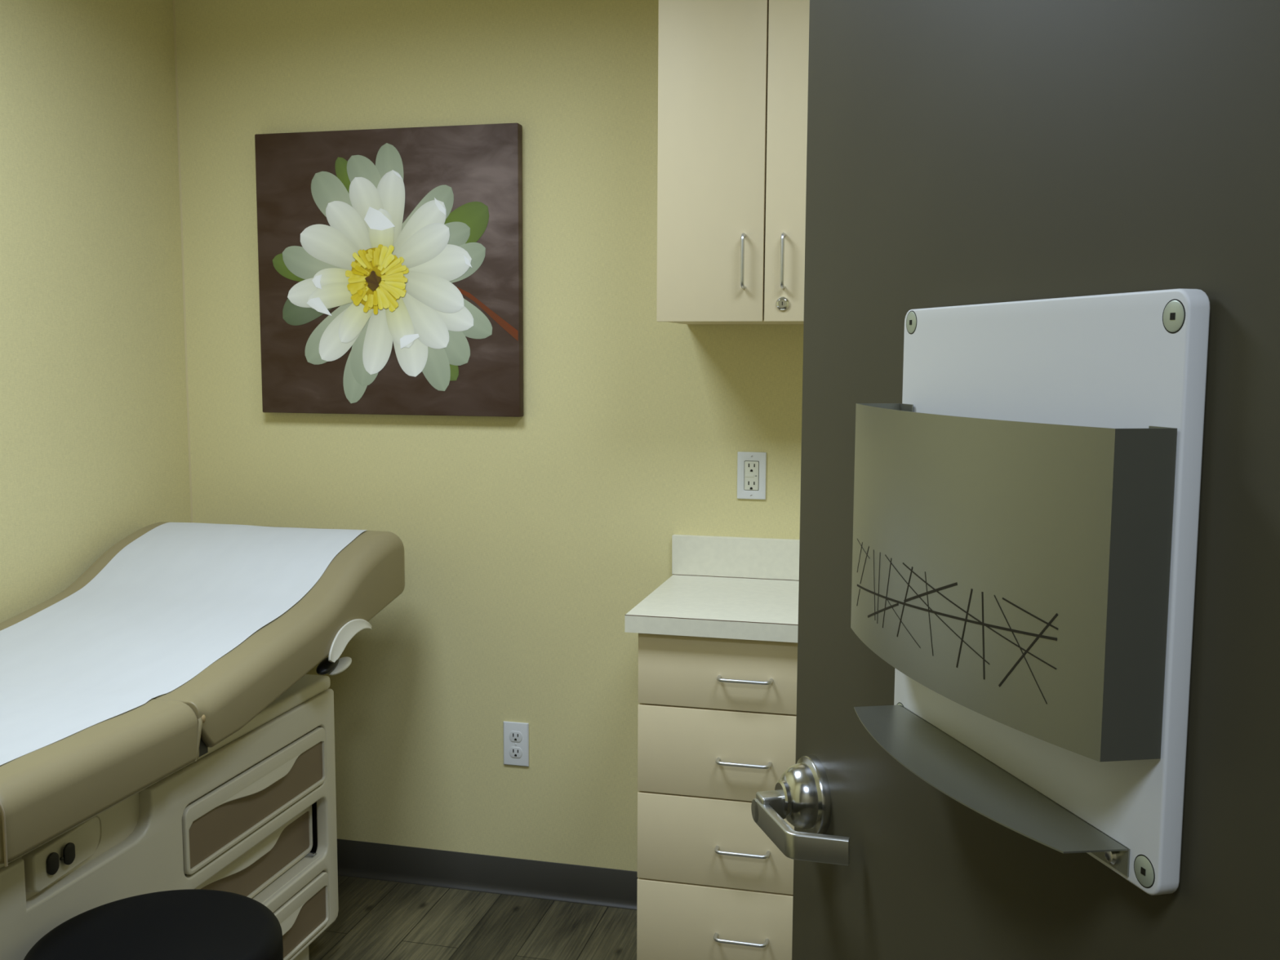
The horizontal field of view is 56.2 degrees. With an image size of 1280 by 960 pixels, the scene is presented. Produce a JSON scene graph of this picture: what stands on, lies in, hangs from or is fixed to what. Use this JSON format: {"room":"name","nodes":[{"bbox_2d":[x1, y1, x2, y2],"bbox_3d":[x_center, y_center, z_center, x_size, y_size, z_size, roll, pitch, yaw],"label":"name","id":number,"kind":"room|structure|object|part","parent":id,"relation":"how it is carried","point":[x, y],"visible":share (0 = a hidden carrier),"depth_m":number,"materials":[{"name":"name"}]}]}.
{"room":"examination room","nodes":[
{"label":"examination room","id":0,"kind":"room"},
{"bbox_2d":[0,0,191,622],"bbox_3d":[-1.635,-0.055,2.196,0.120,2.590,2.505,2,6,14],"label":"wall","id":1,"kind":"structure","parent":0,"point":[94,447],"depth_m":2.96,"materials":[{"name":"paint"}]},
{"bbox_2d":[308,875,636,959],"bbox_3d":[-0.116,1.433,0.970,5.800,0.100,4.750,2,6,14],"label":"floor","id":2,"kind":"structure","parent":0,"point":[375,919],"depth_m":3.10,"materials":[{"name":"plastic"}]},
{"bbox_2d":[23,888,283,959],"bbox_3d":[-0.759,0.994,1.935,0.496,0.566,0.474,2,6,14],"label":"stool","id":3,"kind":"object","parent":2,"relation":"on","point":[187,924],"visible":1,"depth_m":1.90,"materials":[{"name":"black leather"}]},
{"bbox_2d":[0,521,404,959],"bbox_3d":[-1.121,0.702,2.494,0.746,1.027,1.484,2,6,14],"label":"exam table","id":4,"kind":"object","parent":2,"relation":"on","point":[224,780],"visible":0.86,"depth_m":2.39,"materials":[{"name":"beige leather"}]},
{"bbox_2d":[46,852,59,875],"bbox_3d":[-0.966,0.631,1.972,0.004,0.037,0.025,2,6,14],"label":"receptacle","id":5,"kind":"object","parent":4,"relation":"attached to","point":[52,858],"depth_m":1.97,"materials":[{"name":"black plastic"}]},
{"bbox_2d":[62,842,75,864],"bbox_3d":[-0.956,0.626,2.009,0.004,0.037,0.025,2,6,14],"label":"receptacle","id":6,"kind":"object","parent":4,"relation":"attached to","point":[68,848],"depth_m":2.01,"materials":[{"name":"black plastic"}]},
{"bbox_3d":[-0.968,0.630,2.070,0.008,0.090,0.319,2,6,14],"label":"recess panel","id":7,"kind":"part","parent":4,"relation":"part of","materials":[{"name":"beige plastic"}]},
{"bbox_3d":[-1.229,0.477,2.055,0.730,0.114,0.509,2,6,14],"label":"seat","id":8,"kind":"part","parent":4,"relation":"part of","materials":[{"name":"beige leather"}]},
{"bbox_2d":[0,522,367,765],"bbox_3d":[-1.133,0.302,2.458,0.581,0.230,1.379,2,6,14],"label":"paper","id":9,"kind":"object","parent":4,"relation":"on","point":[178,597],"visible":1,"depth_m":2.63,"materials":[{"name":"white paper"}]},
{"bbox_3d":[-1.059,0.309,2.733,0.730,0.293,0.914,2,6,14],"label":"backrest","id":10,"kind":"part","parent":4,"relation":"part of","materials":[{"name":"beige leather"}]},
{"bbox_3d":[-0.854,0.851,2.615,0.027,0.136,0.554,2,6,14],"label":"drawer","id":11,"kind":"part","parent":4,"relation":"part of","materials":[{"name":"beige plastic"}]},
{"bbox_3d":[-0.812,0.677,2.582,0.027,0.136,0.548,2,6,14],"label":"drawer","id":12,"kind":"part","parent":4,"relation":"part of","materials":[{"name":"beige plastic"}]},
{"bbox_3d":[-0.862,0.860,2.619,0.008,0.106,0.544,2,6,14],"label":"panel","id":13,"kind":"part","parent":4,"relation":"part of","materials":[{"name":"brown plastic"}]},
{"bbox_3d":[-0.820,0.686,2.587,0.008,0.105,0.538,2,6,14],"label":"panel","id":14,"kind":"part","parent":4,"relation":"part of","materials":[{"name":"brown plastic"}]},
{"bbox_3d":[-0.814,1.028,2.619,0.027,0.130,0.548,2,6,14],"label":"drawer","id":15,"kind":"part","parent":4,"relation":"part of","materials":[{"name":"beige plastic"}]},
{"bbox_3d":[-0.822,1.037,2.623,0.008,0.100,0.538,2,6,14],"label":"panel","id":16,"kind":"part","parent":4,"relation":"part of","materials":[{"name":"brown plastic"}]},
{"bbox_3d":[-0.669,0.364,2.774,0.018,0.075,0.204,2,6,14],"label":"release lever","id":17,"kind":"part","parent":4,"relation":"part of","materials":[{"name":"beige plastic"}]},
{"bbox_2d":[636,633,797,959],"bbox_3d":[0.278,0.750,2.828,0.476,0.876,0.506,2,6,14],"label":"base cabinet","id":18,"kind":"object","parent":2,"relation":"on","point":[717,717],"visible":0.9,"depth_m":2.62,"materials":[{"name":"beige wood"}]},
{"bbox_2d":[624,534,799,642],"bbox_3d":[0.280,0.243,2.786,0.525,0.140,0.514,2,6,14],"label":"countertop","id":19,"kind":"structure","parent":18,"relation":"on","point":[720,587],"depth_m":2.84,"materials":[{"name":"beige laminate"}]},
{"bbox_3d":[0.226,0.999,2.648,0.476,0.198,0.019,2,6,14],"label":"drawer","id":20,"kind":"part","parent":18,"relation":"part of","materials":[{"name":"beige wood"}]},
{"bbox_3d":[0.227,0.799,2.627,0.476,0.197,0.019,2,6,14],"label":"drawer","id":21,"kind":"part","parent":18,"relation":"part of","materials":[{"name":"beige wood"}]},
{"bbox_3d":[0.228,0.599,2.606,0.476,0.196,0.019,2,6,14],"label":"drawer","id":22,"kind":"part","parent":18,"relation":"part of","materials":[{"name":"beige wood"}]},
{"bbox_3d":[0.229,0.418,2.587,0.476,0.160,0.019,2,6,14],"label":"drawer","id":23,"kind":"part","parent":18,"relation":"part of","materials":[{"name":"beige wood"}]},
{"bbox_3d":[0.220,1.008,2.624,0.120,0.008,0.032,2,6,14],"label":"handle","id":24,"kind":"part","parent":18,"relation":"part of","materials":[{"name":"silver metal"}]},
{"bbox_3d":[0.221,0.809,2.603,0.120,0.008,0.032,2,6,14],"label":"handle","id":25,"kind":"part","parent":18,"relation":"part of","materials":[{"name":"silver metal"}]},
{"bbox_3d":[0.222,0.611,2.582,0.120,0.008,0.032,2,6,14],"label":"handle","id":26,"kind":"part","parent":18,"relation":"part of","materials":[{"name":"silver metal"}]},
{"bbox_3d":[0.223,0.428,2.563,0.120,0.008,0.032,2,6,14],"label":"handle","id":27,"kind":"part","parent":18,"relation":"part of","materials":[{"name":"silver metal"}]},
{"bbox_2d":[174,0,803,871],"bbox_3d":[0.216,-0.140,3.091,3.288,2.590,0.120,2,6,14],"label":"wall","id":28,"kind":"structure","parent":0,"point":[529,540],"depth_m":3.19,"materials":[{"name":"paint"}]},
{"bbox_2d":[173,0,192,522],"bbox_3d":[-1.277,-0.228,3.385,0.004,2.488,0.004,2,6,14],"label":"trim","id":29,"kind":"structure","parent":28,"relation":"attached to","point":[174,8],"depth_m":3.34,"materials":[{"name":"beige paint"}]},
{"bbox_2d":[254,123,523,417],"bbox_3d":[-0.671,-0.548,3.183,0.747,0.747,0.038,2,6,14],"label":"print","id":30,"kind":"object","parent":28,"relation":"attached to","point":[390,260],"visible":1,"depth_m":3.16,"materials":[{"name":"multicoloured fabric"}]},
{"bbox_2d":[337,838,638,910],"bbox_3d":[0.194,1.104,3.155,3.048,0.102,0.014,2,6,14],"label":"baseboard","id":31,"kind":"structure","parent":28,"relation":"attached to","point":[530,878],"depth_m":3.31,"materials":[{"name":"rubber"}]},
{"bbox_2d":[503,720,528,766],"bbox_3d":[-0.336,0.716,3.248,0.072,0.121,0.008,2,6,14],"label":"wall outlet","id":32,"kind":"object","parent":28,"relation":"attached to","point":[516,735],"visible":1,"depth_m":3.25,"materials":[{"name":"white plastic"}]},
{"bbox_2d":[509,746,522,757],"bbox_3d":[-0.337,0.738,3.249,0.036,0.029,0.002,2,6,14],"label":"socket","id":33,"kind":"object","parent":32,"relation":"attached to","point":[514,752],"depth_m":3.25,"materials":[{"name":"white plastic"}]},
{"bbox_2d":[509,731,522,742],"bbox_3d":[-0.336,0.694,3.244,0.036,0.029,0.002,2,6,14],"label":"socket","id":34,"kind":"object","parent":32,"relation":"attached to","point":[514,736],"depth_m":3.24,"materials":[{"name":"white plastic"}]},
{"bbox_2d":[656,0,809,324],"bbox_3d":[0.310,-0.817,2.743,0.482,0.910,0.372,2,6,14],"label":"upper cabinet","id":35,"kind":"object","parent":28,"relation":"attached to","point":[733,74],"visible":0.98,"depth_m":2.62,"materials":[{"name":"beige wood"}]},
{"bbox_3d":[0.226,-0.480,2.622,0.008,0.120,0.032,2,6,14],"label":"handle","id":36,"kind":"part","parent":35,"relation":"part of","materials":[{"name":"silver metal"}]},
{"bbox_3d":[0.310,-0.476,2.602,0.008,0.120,0.032,2,6,14],"label":"handle","id":37,"kind":"part","parent":35,"relation":"part of","materials":[{"name":"silver metal"}]},
{"bbox_3d":[0.394,-0.799,2.575,0.239,0.910,0.019,2,6,14],"label":"door","id":38,"kind":"part","parent":35,"relation":"part of","materials":[{"name":"beige wood"}]},
{"bbox_2d":[671,534,799,580],"bbox_3d":[0.339,0.199,3.023,0.525,0.101,0.020,2,6,14],"label":"backsplash","id":39,"kind":"structure","parent":28,"relation":"attached to","point":[773,558],"depth_m":3.04,"materials":[{"name":"beige laminate"}]},
{"bbox_2d":[737,451,766,499],"bbox_3d":[0.281,-0.011,3.021,0.073,0.119,0.008,2,6,14],"label":"outlet","id":40,"kind":"object","parent":28,"relation":"attached to","point":[751,466],"visible":1,"depth_m":3.02,"materials":[{"name":"white plastic"}]},
{"bbox_2d":[744,461,759,490],"bbox_3d":[0.281,-0.011,3.022,0.035,0.073,0.006,2,6,14],"label":"receptacle","id":41,"kind":"object","parent":40,"relation":"attached to","point":[751,468],"depth_m":3.02,"materials":[{"name":"beige plastic"}]},
{"bbox_3d":[-0.380,0.111,0.670,3.048,2.590,0.120,2,6,14],"label":"wall","id":42,"kind":"structure","parent":0,"visible":0},
{"bbox_2d":[751,0,1279,959],"bbox_3d":[0.289,0.318,0.996,0.124,2.100,0.929,-1,6,-14],"label":"door","id":43,"kind":"structure","parent":42,"relation":"in","point":[959,152],"depth_m":0.94,"materials":[{"name":"grey paint"}]},
{"bbox_3d":[0.167,0.384,1.324,0.052,0.036,0.160,-3,7,-26],"label":"lever handle","id":44,"kind":"part","parent":43,"relation":"part of","materials":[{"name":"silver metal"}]},
{"bbox_2d":[850,288,1209,895],"bbox_3d":[0.260,0.058,0.933,0.089,0.391,0.392,-1,6,-14],"label":"holder","id":45,"kind":"object","parent":43,"relation":"attached to","point":[1026,514],"visible":1,"depth_m":0.82,"materials":[{"name":"white plastic"},{"name":"grey satin metal"},{"name":"black printed line pattern"}]},
{"bbox_2d":[853,704,1129,876],"bbox_3d":[0.250,0.238,0.955,0.072,0.019,0.342,-1,6,-14],"label":"shelf","id":46,"kind":"object","parent":45,"relation":"attached to","point":[944,755],"depth_m":0.91,"materials":[{"name":"grey metal"}]},
{"bbox_2d":[1140,866,1145,875],"bbox_3d":[0.329,0.256,0.783,0.001,0.004,0.004,-1,6,-14],"label":"socket","id":47,"kind":"object","parent":45,"relation":"attached to","point":[1142,870],"depth_m":0.78,"materials":[{"name":"metal"}]},
{"bbox_2d":[1169,312,1175,319],"bbox_3d":[0.331,-0.102,0.745,0.001,0.004,0.004,-1,6,-14],"label":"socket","id":48,"kind":"object","parent":45,"relation":"attached to","point":[1172,315],"depth_m":0.74,"materials":[{"name":"metal"}]}
]}

